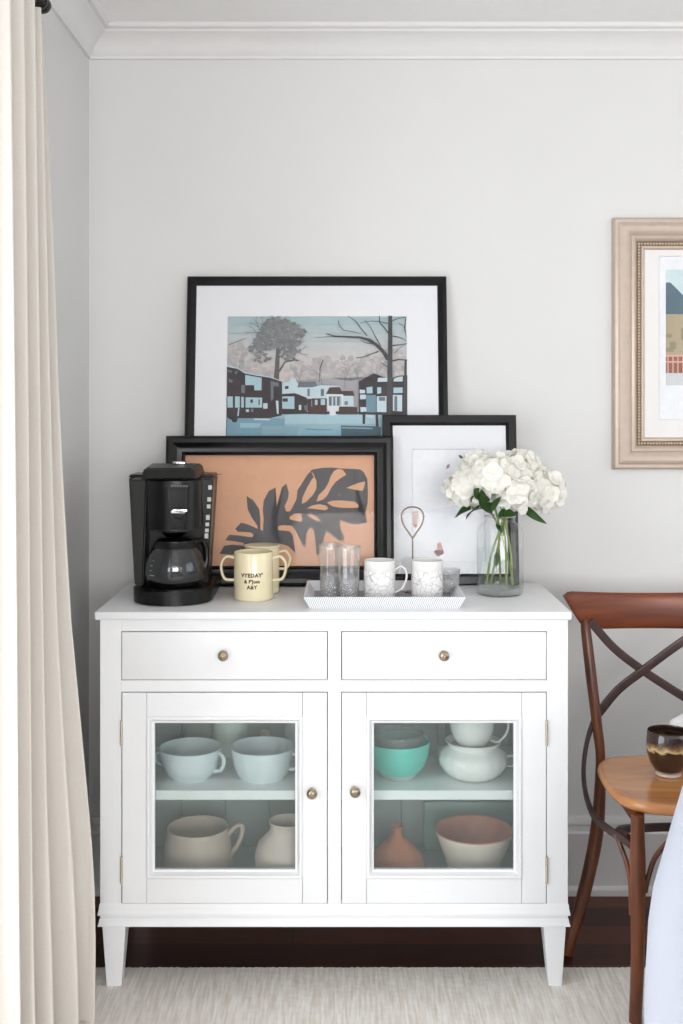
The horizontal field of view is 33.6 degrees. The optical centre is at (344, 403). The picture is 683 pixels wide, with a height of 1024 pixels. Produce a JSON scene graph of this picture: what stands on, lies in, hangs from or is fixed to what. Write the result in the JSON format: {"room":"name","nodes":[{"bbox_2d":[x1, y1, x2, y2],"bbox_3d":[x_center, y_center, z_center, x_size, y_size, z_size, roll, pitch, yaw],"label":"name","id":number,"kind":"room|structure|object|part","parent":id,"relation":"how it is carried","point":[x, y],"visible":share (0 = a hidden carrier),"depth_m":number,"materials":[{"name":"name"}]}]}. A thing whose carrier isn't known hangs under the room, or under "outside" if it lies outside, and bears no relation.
{"room":"dining room","nodes":[
{"label":"dining room","id":0,"kind":"room"},
{"bbox_2d":[41,9,88,802],"bbox_3d":[-0.746,0.158,-0.695,0.100,2.345,7.730,0,0,0],"label":"wall","id":1,"kind":"structure","parent":0,"point":[66,64],"depth_m":2.91,"materials":[{"name":"paint"}]},
{"bbox_2d":[35,0,50,13],"bbox_3d":[-0.659,-0.836,1.379,0.074,0.075,2.058,0,0,0],"label":"curtain rod","id":2,"kind":"object","parent":1,"relation":"attached to","point":[45,5],"visible":0.5,"depth_m":2.37,"materials":[{"name":"metal"}]},
{"bbox_2d":[0,0,95,1023],"bbox_3d":[-0.601,0.252,2.233,0.138,2.144,0.391,0,0,0],"label":"curtain","id":3,"kind":"object","parent":2,"relation":"hanging from","point":[48,932],"visible":1,"depth_m":2.24,"materials":[{"name":"beige fabric"}]},
{"bbox_2d":[50,0,108,58],"bbox_3d":[-0.660,-0.975,-0.695,0.070,0.079,7.530,0,0,0],"label":"trim","id":4,"kind":"structure","parent":1,"relation":"attached to","point":[85,21],"depth_m":2.87,"materials":[{"name":"paint"}]},
{"bbox_2d":[90,817,92,837],"bbox_3d":[-0.686,1.224,2.585,0.018,0.211,0.970,0,0,0],"label":"baseboard","id":5,"kind":"structure","parent":1,"relation":"attached to","point":[90,817],"depth_m":3.05,"materials":[{"name":"paint"}]},
{"bbox_2d":[95,896,651,967],"bbox_3d":[1.152,1.380,-0.695,3.896,0.100,7.730,0,0,0],"label":"floor","id":6,"kind":"structure","parent":0,"point":[604,937],"depth_m":2.78,"materials":[{"name":"brown wood"}]},
{"bbox_2d":[95,583,571,985],"bbox_3d":[-0.026,0.900,2.750,1.078,0.861,0.430,0,0,0],"label":"sideboard","id":7,"kind":"object","parent":6,"relation":"on","point":[167,673],"visible":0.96,"depth_m":2.56,"materials":[{"name":"paint"}]},
{"bbox_3d":[-0.525,1.253,2.591,0.053,0.140,0.051,0,0,0],"label":"leg","id":8,"kind":"part","parent":7,"relation":"part of","materials":[{"name":"paint"}]},
{"bbox_2d":[128,461,219,605],"bbox_3d":[-0.418,0.305,2.737,0.224,0.330,0.249,0,0,0],"label":"coffee maker","id":9,"kind":"object","parent":7,"relation":"on","point":[177,498],"visible":0.98,"depth_m":2.70,"materials":[{"name":"black plastic"}]},
{"bbox_3d":[-0.417,0.162,2.736,0.135,0.030,0.164,0,0,0],"label":"lid","id":10,"kind":"part","parent":9,"relation":"part of","materials":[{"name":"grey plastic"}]},
{"bbox_3d":[-0.405,0.433,2.690,0.132,0.005,0.132,0,0,0],"label":"warming plate","id":11,"kind":"part","parent":9,"relation":"part of","materials":[{"name":"black plastic"}]},
{"bbox_2d":[145,536,208,587],"bbox_3d":[-0.403,0.374,2.690,0.147,0.113,0.143,0,0,0],"label":"carafe","id":12,"kind":"object","parent":9,"relation":"on","point":[182,542],"visible":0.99,"depth_m":2.67,"materials":[{"name":"clear glass"}]},
{"bbox_3d":[-0.405,0.324,2.690,0.087,0.013,0.087,0,0,0],"label":"lid","id":13,"kind":"part","parent":12,"relation":"part of","materials":[{"name":"black plastic"}]},
{"bbox_3d":[-0.349,0.363,2.725,0.041,0.078,0.019,0,0,-34],"label":"handle","id":14,"kind":"part","parent":12,"relation":"part of","materials":[{"name":"black plastic"}]},
{"bbox_3d":[-0.391,0.243,2.647,0.052,0.101,0.015,0,0,0],"label":"panel","id":15,"kind":"part","parent":9,"relation":"part of","materials":[{"name":"black plastic"}]},
{"bbox_3d":[-0.335,0.307,2.755,0.032,0.256,0.040,0,0,0],"label":"control panel","id":16,"kind":"part","parent":9,"relation":"part of","materials":[{"name":"black plastic"}]},
{"bbox_2d":[155,737,225,782],"bbox_3d":[-0.369,0.854,2.700,0.150,0.071,0.150,0,0,-26],"label":"cup","id":17,"kind":"object","parent":7,"relation":"on","point":[192,759],"visible":0.98,"depth_m":2.66,"materials":[{"name":"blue ceramic"}]},
{"bbox_3d":[-0.444,0.851,2.713,0.030,0.034,0.012,0,0,13],"label":"handle","id":18,"kind":"part","parent":17,"relation":"part of","materials":[{"name":"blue ceramic"}]},
{"bbox_3d":[-0.297,0.851,2.680,0.040,0.054,0.016,0,0,32],"label":"handle","id":19,"kind":"part","parent":17,"relation":"part of","materials":[{"name":"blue ceramic"}]},
{"bbox_2d":[163,815,244,867],"bbox_3d":[-0.356,1.082,2.740,0.169,0.142,0.168,0,0,-39],"label":"mug","id":20,"kind":"object","parent":7,"relation":"on","point":[198,841],"visible":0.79,"depth_m":2.70,"materials":[{"name":"ceramic"}]},
{"bbox_3d":[-0.265,1.054,2.734,0.047,0.085,0.023,0,0,9],"label":"handle","id":21,"kind":"part","parent":20,"relation":"part of","materials":[{"name":"ceramic"}]},
{"bbox_3d":[-0.275,0.568,2.549,0.024,0.024,0.027,0,0,0],"label":"knob","id":22,"kind":"part","parent":7,"relation":"part of","materials":[{"name":"gold metal"}]},
{"bbox_3d":[-0.273,0.894,2.573,0.464,0.478,0.020,0,0,0],"label":"door","id":23,"kind":"part","parent":7,"relation":"part of","materials":[{"name":"paint"}]},
{"bbox_3d":[-0.273,0.571,2.714,0.465,0.108,0.302,0,0,0],"label":"drawer","id":24,"kind":"part","parent":7,"relation":"part of","materials":[{"name":"paint"}]},
{"bbox_2d":[213,723,247,756],"bbox_3d":[-0.292,0.824,2.885,0.090,0.130,0.090,0,0,0],"label":"storage jar","id":25,"kind":"object","parent":7,"relation":"on","point":[226,734],"visible":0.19,"depth_m":2.84,"materials":[{"name":"green ceramic"}]},
{"bbox_2d":[220,549,286,601],"bbox_3d":[-0.221,0.412,2.722,0.141,0.114,0.094,0,0,32],"label":"mug","id":26,"kind":"object","parent":7,"relation":"on","point":[253,579],"visible":1,"depth_m":2.69,"materials":[{"name":"beige ceramic"}]},
{"bbox_3d":[-0.283,0.395,2.722,0.037,0.063,0.012,0,0,0],"label":"handle","id":27,"kind":"part","parent":26,"relation":"part of","materials":[{"name":"beige ceramic"}]},
{"bbox_3d":[-0.158,0.395,2.722,0.037,0.063,0.012,0,0,0],"label":"handle","id":28,"kind":"part","parent":26,"relation":"part of","materials":[{"name":"beige ceramic"}]},
{"bbox_2d":[230,736,294,783],"bbox_3d":[-0.197,0.853,2.700,0.155,0.073,0.155,0,0,-22],"label":"cup","id":29,"kind":"object","parent":7,"relation":"on","point":[261,759],"visible":0.88,"depth_m":2.66,"materials":[{"name":"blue ceramic"}]},
{"bbox_3d":[-0.122,0.848,2.682,0.041,0.048,0.015,0,0,23],"label":"handle","id":30,"kind":"part","parent":29,"relation":"part of","materials":[{"name":"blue ceramic"}]},
{"bbox_2d":[260,729,270,735],"bbox_3d":[-0.200,0.854,2.840,0.031,0.071,0.031,0,0,0],"label":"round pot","id":31,"kind":"object","parent":7,"relation":"on","point":[265,732],"visible":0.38,"depth_m":2.83,"materials":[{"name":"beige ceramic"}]},
{"bbox_2d":[241,543,291,593],"bbox_3d":[-0.203,0.409,2.818,0.109,0.120,0.097,0,0,41],"label":"mug","id":32,"kind":"object","parent":7,"relation":"on","point":[274,547],"visible":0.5,"depth_m":2.80,"materials":[{"name":"beige ceramic"}]},
{"bbox_3d":[-0.207,0.352,2.818,0.091,0.007,0.091,0,0,0],"label":"lid","id":33,"kind":"part","parent":32,"relation":"part of","materials":[{"name":"beige ceramic"}]},
{"bbox_3d":[-0.150,0.388,2.818,0.033,0.051,0.012,0,0,0],"label":"handle","id":34,"kind":"part","parent":32,"relation":"part of","materials":[{"name":"beige ceramic"}]},
{"bbox_2d":[254,814,294,867],"bbox_3d":[-0.137,1.073,2.700,0.158,0.158,0.158,0,0,0],"label":"round vase","id":35,"kind":"object","parent":7,"relation":"on","point":[276,848],"visible":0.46,"depth_m":2.66,"materials":[{"name":"beige ceramic"}]},
{"bbox_2d":[166,436,393,585],"bbox_3d":[-0.170,0.276,2.931,0.593,0.386,0.073,0,0,0],"label":"framed print","id":36,"kind":"object","parent":7,"relation":"on","point":[298,494],"visible":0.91,"depth_m":2.94,"materials":[{"name":"black paint"}]},
{"bbox_2d":[285,723,294,756],"bbox_3d":[-0.107,0.824,2.885,0.092,0.130,0.092,0,0,0],"label":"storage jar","id":37,"kind":"object","parent":7,"relation":"on","point":[289,727],"visible":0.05,"depth_m":2.85,"materials":[{"name":"clear glass"}]},
{"bbox_3d":[-0.074,0.878,2.549,0.024,0.024,0.027,0,0,0],"label":"knob","id":38,"kind":"part","parent":7,"relation":"part of","materials":[{"name":"gold metal"}]},
{"bbox_2d":[185,276,447,435],"bbox_3d":[-0.076,0.062,3.003,0.699,0.814,0.125,0,0,0],"label":"framed print","id":39,"kind":"object","parent":7,"relation":"on","point":[266,355],"visible":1,"depth_m":3.03,"materials":[{"name":"black paint"}]},
{"bbox_2d":[155,746,512,799],"bbox_3d":[-0.025,0.900,2.770,1.026,0.022,0.340,0,0,0],"label":"shelf","id":40,"kind":"object","parent":7,"relation":"attached to","point":[432,782],"depth_m":2.62,"materials":[{"name":"paint"}]},
{"bbox_3d":[-0.025,1.159,2.763,1.026,0.012,0.355,0,0,0],"label":"panel","id":41,"kind":"part","parent":7,"relation":"part of","materials":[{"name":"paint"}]},
{"bbox_3d":[-0.025,1.176,2.754,1.071,0.017,0.388,0,0,0],"label":"moulding","id":42,"kind":"part","parent":7,"relation":"part of","materials":[{"name":"paint"}]},
{"bbox_3d":[-0.025,1.147,2.754,1.071,0.026,0.388,0,0,0],"label":"moulding","id":43,"kind":"part","parent":7,"relation":"part of","materials":[{"name":"paint"}]},
{"bbox_3d":[-0.025,0.826,2.944,1.026,0.677,0.008,0,0,0],"label":"panel","id":44,"kind":"part","parent":7,"relation":"part of","materials":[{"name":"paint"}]},
{"bbox_3d":[-0.025,0.640,2.763,1.026,0.012,0.355,0,0,0],"label":"drawer rail","id":45,"kind":"part","parent":7,"relation":"part of","materials":[{"name":"paint"}]},
{"bbox_3d":[0.023,0.875,2.549,0.024,0.024,0.027,0,0,0],"label":"knob","id":46,"kind":"part","parent":7,"relation":"part of","materials":[{"name":"gold metal"}]},
{"bbox_2d":[303,580,465,608],"bbox_3d":[0.091,0.455,2.699,0.371,0.029,0.245,0,0,0],"label":"tray","id":47,"kind":"object","parent":7,"relation":"on","point":[313,598],"visible":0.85,"depth_m":2.59,"materials":[{"name":"white ceramic"}]},
{"bbox_2d":[319,543,341,596],"bbox_3d":[-0.035,0.400,2.720,0.057,0.126,0.057,0,0,0],"label":"tumbler","id":48,"kind":"object","parent":47,"relation":"on","point":[321,575],"visible":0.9,"depth_m":2.71,"materials":[{"name":"clear glass"}]},
{"bbox_2d":[337,545,359,596],"bbox_3d":[0.008,0.400,2.675,0.057,0.126,0.057,0,0,-12],"label":"tumbler","id":49,"kind":"object","parent":47,"relation":"on","point":[338,547],"visible":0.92,"depth_m":2.67,"materials":[{"name":"clear glass"}]},
{"bbox_2d":[364,558,407,596],"bbox_3d":[0.090,0.417,2.683,0.096,0.092,0.075,0,0,39],"label":"coffee mug","id":50,"kind":"object","parent":47,"relation":"on","point":[379,573],"visible":0.86,"depth_m":2.66,"materials":[{"name":"white ceramic"}]},
{"bbox_3d":[0.132,0.417,2.683,0.034,0.068,0.009,0,0,8],"label":"handle","id":51,"kind":"part","parent":50,"relation":"part of","materials":[{"name":"white ceramic"}]},
{"bbox_2d":[401,506,423,593],"bbox_3d":[0.166,0.357,2.775,0.044,0.211,0.040,0,0,-42],"label":"stand","id":52,"kind":"object","parent":47,"relation":"on","point":[404,509],"visible":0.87,"depth_m":2.77,"materials":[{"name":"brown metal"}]},
{"bbox_2d":[411,558,442,596],"bbox_3d":[0.202,0.417,2.698,0.075,0.092,0.096,0,0,41],"label":"coffee mug","id":53,"kind":"object","parent":47,"relation":"on","point":[426,573],"visible":0.88,"depth_m":2.66,"materials":[{"name":"white ceramic"}]},
{"bbox_2d":[443,567,459,594],"bbox_3d":[0.250,0.433,2.765,0.064,0.058,0.064,0,0,0],"label":"ribbed glass","id":54,"kind":"object","parent":47,"relation":"on","point":[458,574],"visible":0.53,"depth_m":2.76,"materials":[{"name":"clear glass"}]},
{"bbox_2d":[374,824,424,867],"bbox_3d":[0.125,1.084,2.720,0.136,0.138,0.136,0,0,0],"label":"bottle vase","id":55,"kind":"object","parent":7,"relation":"on","point":[396,851],"visible":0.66,"depth_m":2.69,"materials":[{"name":"ceramic"}]},
{"bbox_2d":[374,731,429,780],"bbox_3d":[0.127,0.846,2.700,0.154,0.087,0.154,0,0,0],"label":"mixing bowl","id":56,"kind":"object","parent":7,"relation":"on","point":[393,764],"visible":0.91,"depth_m":2.65,"materials":[{"name":"teal ceramic"}]},
{"bbox_2d":[374,724,424,748],"bbox_3d":[0.127,0.817,2.700,0.128,0.066,0.128,0,0,0],"label":"glass dish","id":57,"kind":"object","parent":56,"relation":"in","point":[421,736],"visible":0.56,"depth_m":2.69,"materials":[{"name":"clear glass"}]},
{"bbox_3d":[0.225,0.571,2.714,0.463,0.108,0.302,0,0,0],"label":"drawer","id":58,"kind":"part","parent":7,"relation":"part of","materials":[{"name":"paint"}]},
{"bbox_3d":[0.225,0.894,2.573,0.463,0.478,0.020,0,0,0],"label":"door","id":59,"kind":"part","parent":7,"relation":"part of","materials":[{"name":"paint"}]},
{"bbox_3d":[0.224,0.568,2.549,0.024,0.024,0.027,0,0,0],"label":"knob","id":60,"kind":"part","parent":7,"relation":"part of","materials":[{"name":"gold metal"}]},
{"bbox_2d":[382,415,518,584],"bbox_3d":[0.275,0.249,2.958,0.352,0.440,0.074,0,0,0],"label":"framed print","id":61,"kind":"object","parent":7,"relation":"on","point":[426,448],"visible":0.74,"depth_m":2.96,"materials":[{"name":"black paint"}]},
{"bbox_2d":[424,801,512,849],"bbox_3d":[0.348,1.091,2.925,0.287,0.124,0.014,0,0,0],"label":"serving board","id":62,"kind":"object","parent":7,"relation":"on","point":[434,811],"visible":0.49,"depth_m":2.92,"materials":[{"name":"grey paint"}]},
{"bbox_2d":[435,815,512,867],"bbox_3d":[0.310,1.087,2.720,0.189,0.130,0.189,0,0,0],"label":"serving bowl","id":63,"kind":"object","parent":7,"relation":"on","point":[466,841],"visible":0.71,"depth_m":2.74,"materials":[{"name":"ceramic"}]},
{"bbox_2d":[438,734,512,782],"bbox_3d":[0.306,0.846,2.700,0.166,0.087,0.167,0,0,-40],"label":"sauce bowl","id":64,"kind":"object","parent":7,"relation":"on","point":[486,763],"visible":0.82,"depth_m":2.64,"materials":[{"name":"white ceramic"}]},
{"bbox_2d":[450,723,509,747],"bbox_3d":[0.312,0.776,2.704,0.129,0.072,0.110,0,0,-26],"label":"tea cup","id":65,"kind":"object","parent":64,"relation":"on","point":[468,735],"visible":0.66,"depth_m":2.66,"materials":[{"name":"white ceramic"}]},
{"bbox_3d":[0.367,0.776,2.689,0.050,0.062,0.013,0,0,13],"label":"handle","id":66,"kind":"part","parent":65,"relation":"part of","materials":[{"name":"white ceramic"}]},
{"bbox_3d":[0.397,0.848,2.687,0.029,0.032,0.011,0,0,13],"label":"handle","id":67,"kind":"part","parent":64,"relation":"part of","materials":[{"name":"white ceramic"}]},
{"bbox_2d":[478,514,523,596],"bbox_3d":[0.383,0.372,2.790,0.115,0.194,0.115,0,0,0],"label":"vase","id":68,"kind":"object","parent":7,"relation":"on","point":[495,584],"visible":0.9,"depth_m":2.78,"materials":[{"name":"clear glass"}]},
{"bbox_2d":[440,464,514,584],"bbox_3d":[0.315,0.297,2.782,0.167,0.300,0.131,0,0,-44],"label":"hydrangea","id":69,"kind":"object","parent":68,"relation":"in","point":[457,492],"visible":0.7,"depth_m":2.74,"materials":[{"name":"white plant"}]},
{"bbox_3d":[0.359,0.325,2.787,0.122,0.246,0.015,0,0,-12],"label":"stem","id":70,"kind":"part","parent":69,"relation":"part of","materials":[{"name":"green plant"}]},
{"bbox_2d":[459,448,500,583],"bbox_3d":[0.334,0.278,2.799,0.111,0.339,0.093,0,0,0],"label":"hydrangea","id":71,"kind":"object","parent":68,"relation":"in","point":[467,459],"visible":0.29,"depth_m":2.79,"materials":[{"name":"white plant"}]},
{"bbox_3d":[0.358,0.301,2.806,0.062,0.292,0.017,0,0,0],"label":"stem","id":72,"kind":"part","parent":71,"relation":"part of","materials":[{"name":"green plant"}]},
{"bbox_2d":[466,451,522,585],"bbox_3d":[0.360,0.281,2.744,0.146,0.333,0.136,0,0,0],"label":"hydrangea","id":73,"kind":"object","parent":68,"relation":"in","point":[491,475],"visible":0.95,"depth_m":2.71,"materials":[{"name":"white plant"}]},
{"bbox_3d":[0.367,0.313,2.763,0.045,0.269,0.040,0,0,0],"label":"stem","id":74,"kind":"part","parent":73,"relation":"part of","materials":[{"name":"green plant"}]},
{"bbox_2d":[494,473,537,585],"bbox_3d":[0.413,0.307,2.728,0.106,0.281,0.105,0,0,0],"label":"hydrangea","id":75,"kind":"object","parent":68,"relation":"in","point":[521,494],"visible":0.91,"depth_m":2.71,"materials":[{"name":"white plant"}]},
{"bbox_3d":[0.411,0.330,2.756,0.019,0.234,0.056,0,0,-25],"label":"stem","id":76,"kind":"part","parent":75,"relation":"part of","materials":[{"name":"green plant"}]},
{"bbox_2d":[498,448,546,586],"bbox_3d":[0.428,0.279,2.793,0.143,0.338,0.146,0,0,-29],"label":"hydrangea","id":77,"kind":"object","parent":68,"relation":"in","point":[527,461],"visible":0.4,"depth_m":2.76,"materials":[{"name":"white plant"}]},
{"bbox_3d":[0.402,0.310,2.788,0.030,0.275,0.058,0,0,40],"label":"stem","id":78,"kind":"part","parent":77,"relation":"part of","materials":[{"name":"green plant"}]},
{"bbox_2d":[490,469,566,583],"bbox_3d":[0.467,0.304,2.789,0.176,0.286,0.133,0,0,-30],"label":"hydrangea","id":79,"kind":"object","parent":68,"relation":"in","point":[552,491],"visible":0.64,"depth_m":2.76,"materials":[{"name":"white plant"}]},
{"bbox_3d":[0.425,0.330,2.798,0.134,0.234,0.013,0,0,0],"label":"stem","id":80,"kind":"part","parent":79,"relation":"part of","materials":[{"name":"green plant"}]},
{"bbox_3d":[0.476,1.253,2.591,0.051,0.140,0.051,0,0,0],"label":"leg","id":81,"kind":"part","parent":7,"relation":"part of","materials":[{"name":"paint"}]},
{"bbox_2d":[79,967,644,1023],"bbox_3d":[0.630,1.325,1.502,2.540,0.009,2.305,0,0,0],"label":"rug","id":82,"kind":"object","parent":6,"relation":"on","point":[159,995],"visible":0.87,"depth_m":2.53,"materials":[{"name":"fabric"}]},
{"bbox_2d":[563,591,682,1023],"bbox_3d":[0.758,0.896,2.607,0.470,0.864,0.458,0,0,0],"label":"dining chair","id":83,"kind":"object","parent":82,"relation":"on","point":[632,782],"visible":0.97,"depth_m":2.72,"materials":[{"name":"brown wood"}]},
{"bbox_3d":[0.587,0.931,2.745,0.079,0.794,0.125,0,0,36],"label":"leg","id":84,"kind":"part","parent":83,"relation":"part of","materials":[{"name":"brown wood"}]},
{"bbox_3d":[0.757,0.512,2.810,0.436,0.097,0.049,0,0,0],"label":"rail","id":85,"kind":"part","parent":83,"relation":"part of","materials":[{"name":"brown wood"}]},
{"bbox_3d":[0.757,0.890,2.565,0.270,0.032,0.290,0,0,0],"label":"seat frame","id":86,"kind":"part","parent":83,"relation":"part of","materials":[{"name":"brown wood"}]},
{"bbox_3d":[0.623,1.097,2.409,0.032,0.448,0.041,0,0,0],"label":"leg","id":87,"kind":"part","parent":83,"relation":"part of","materials":[{"name":"brown wood"}]},
{"bbox_3d":[0.757,0.861,2.556,0.346,0.026,0.352,0,0,0],"label":"seat","id":88,"kind":"part","parent":83,"relation":"part of","materials":[{"name":"brown wood"}]},
{"bbox_2d":[646,724,682,778],"bbox_3d":[0.744,0.801,2.600,0.102,0.102,0.102,0,0,0],"label":"glass","id":89,"kind":"object","parent":83,"relation":"on","point":[664,743],"visible":1,"depth_m":2.57,"materials":[{"name":"brown glass"}]},
{"bbox_2d":[669,714,682,726],"bbox_3d":[0.849,0.795,2.688,0.161,0.117,0.090,0,0,0],"label":"cushion","id":90,"kind":"object","parent":83,"relation":"on","point":[677,721],"visible":0.3,"depth_m":2.68,"materials":[{"name":"white fabric"}]},
{"bbox_2d":[89,60,682,815],"bbox_3d":[1.152,0.158,3.120,3.896,2.345,0.100,0,0,0],"label":"wall","id":91,"kind":"structure","parent":0,"point":[506,181],"depth_m":3.07,"materials":[{"name":"paint"}]},
{"bbox_2d":[90,816,672,895],"bbox_3d":[1.152,1.224,3.061,3.696,0.211,0.018,0,0,0],"label":"baseboard","id":92,"kind":"structure","parent":91,"relation":"attached to","point":[610,879],"depth_m":3.06,"materials":[{"name":"paint"}]},
{"bbox_2d":[89,22,682,59],"bbox_3d":[1.152,-0.975,3.035,3.696,0.079,0.070,0,0,0],"label":"trim","id":93,"kind":"structure","parent":91,"relation":"attached to","point":[120,40],"depth_m":3.04,"materials":[{"name":"paint"}]},
{"bbox_2d":[612,218,682,468],"bbox_3d":[0.975,-0.164,3.057,0.501,0.681,0.026,0,0,0],"label":"framed print","id":94,"kind":"object","parent":91,"relation":"attached to","point":[647,253],"visible":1,"depth_m":3.05,"materials":[{"name":"beige wood"}]},
{"bbox_2d":[96,0,682,21],"bbox_3d":[1.152,-1.065,-0.695,3.896,0.100,7.730,0,0,0],"label":"ceiling","id":95,"kind":"structure","parent":0,"point":[114,10],"depth_m":2.92,"materials":[{"name":"paint"}]},
{"bbox_3d":[1.050,0.960,1.750,0.910,0.724,0.910,0,0,0],"label":"round table","id":96,"kind":"object","parent":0,"visible":0},
{"bbox_2d":[644,786,682,1023],"bbox_3d":[1.055,0.951,1.760,1.140,0.718,1.136,0,0,0],"label":"tablecloth","id":97,"kind":"object","parent":96,"relation":"on","point":[663,984],"visible":1,"depth_m":1.79,"materials":[{"name":"white fabric"}]}
]}

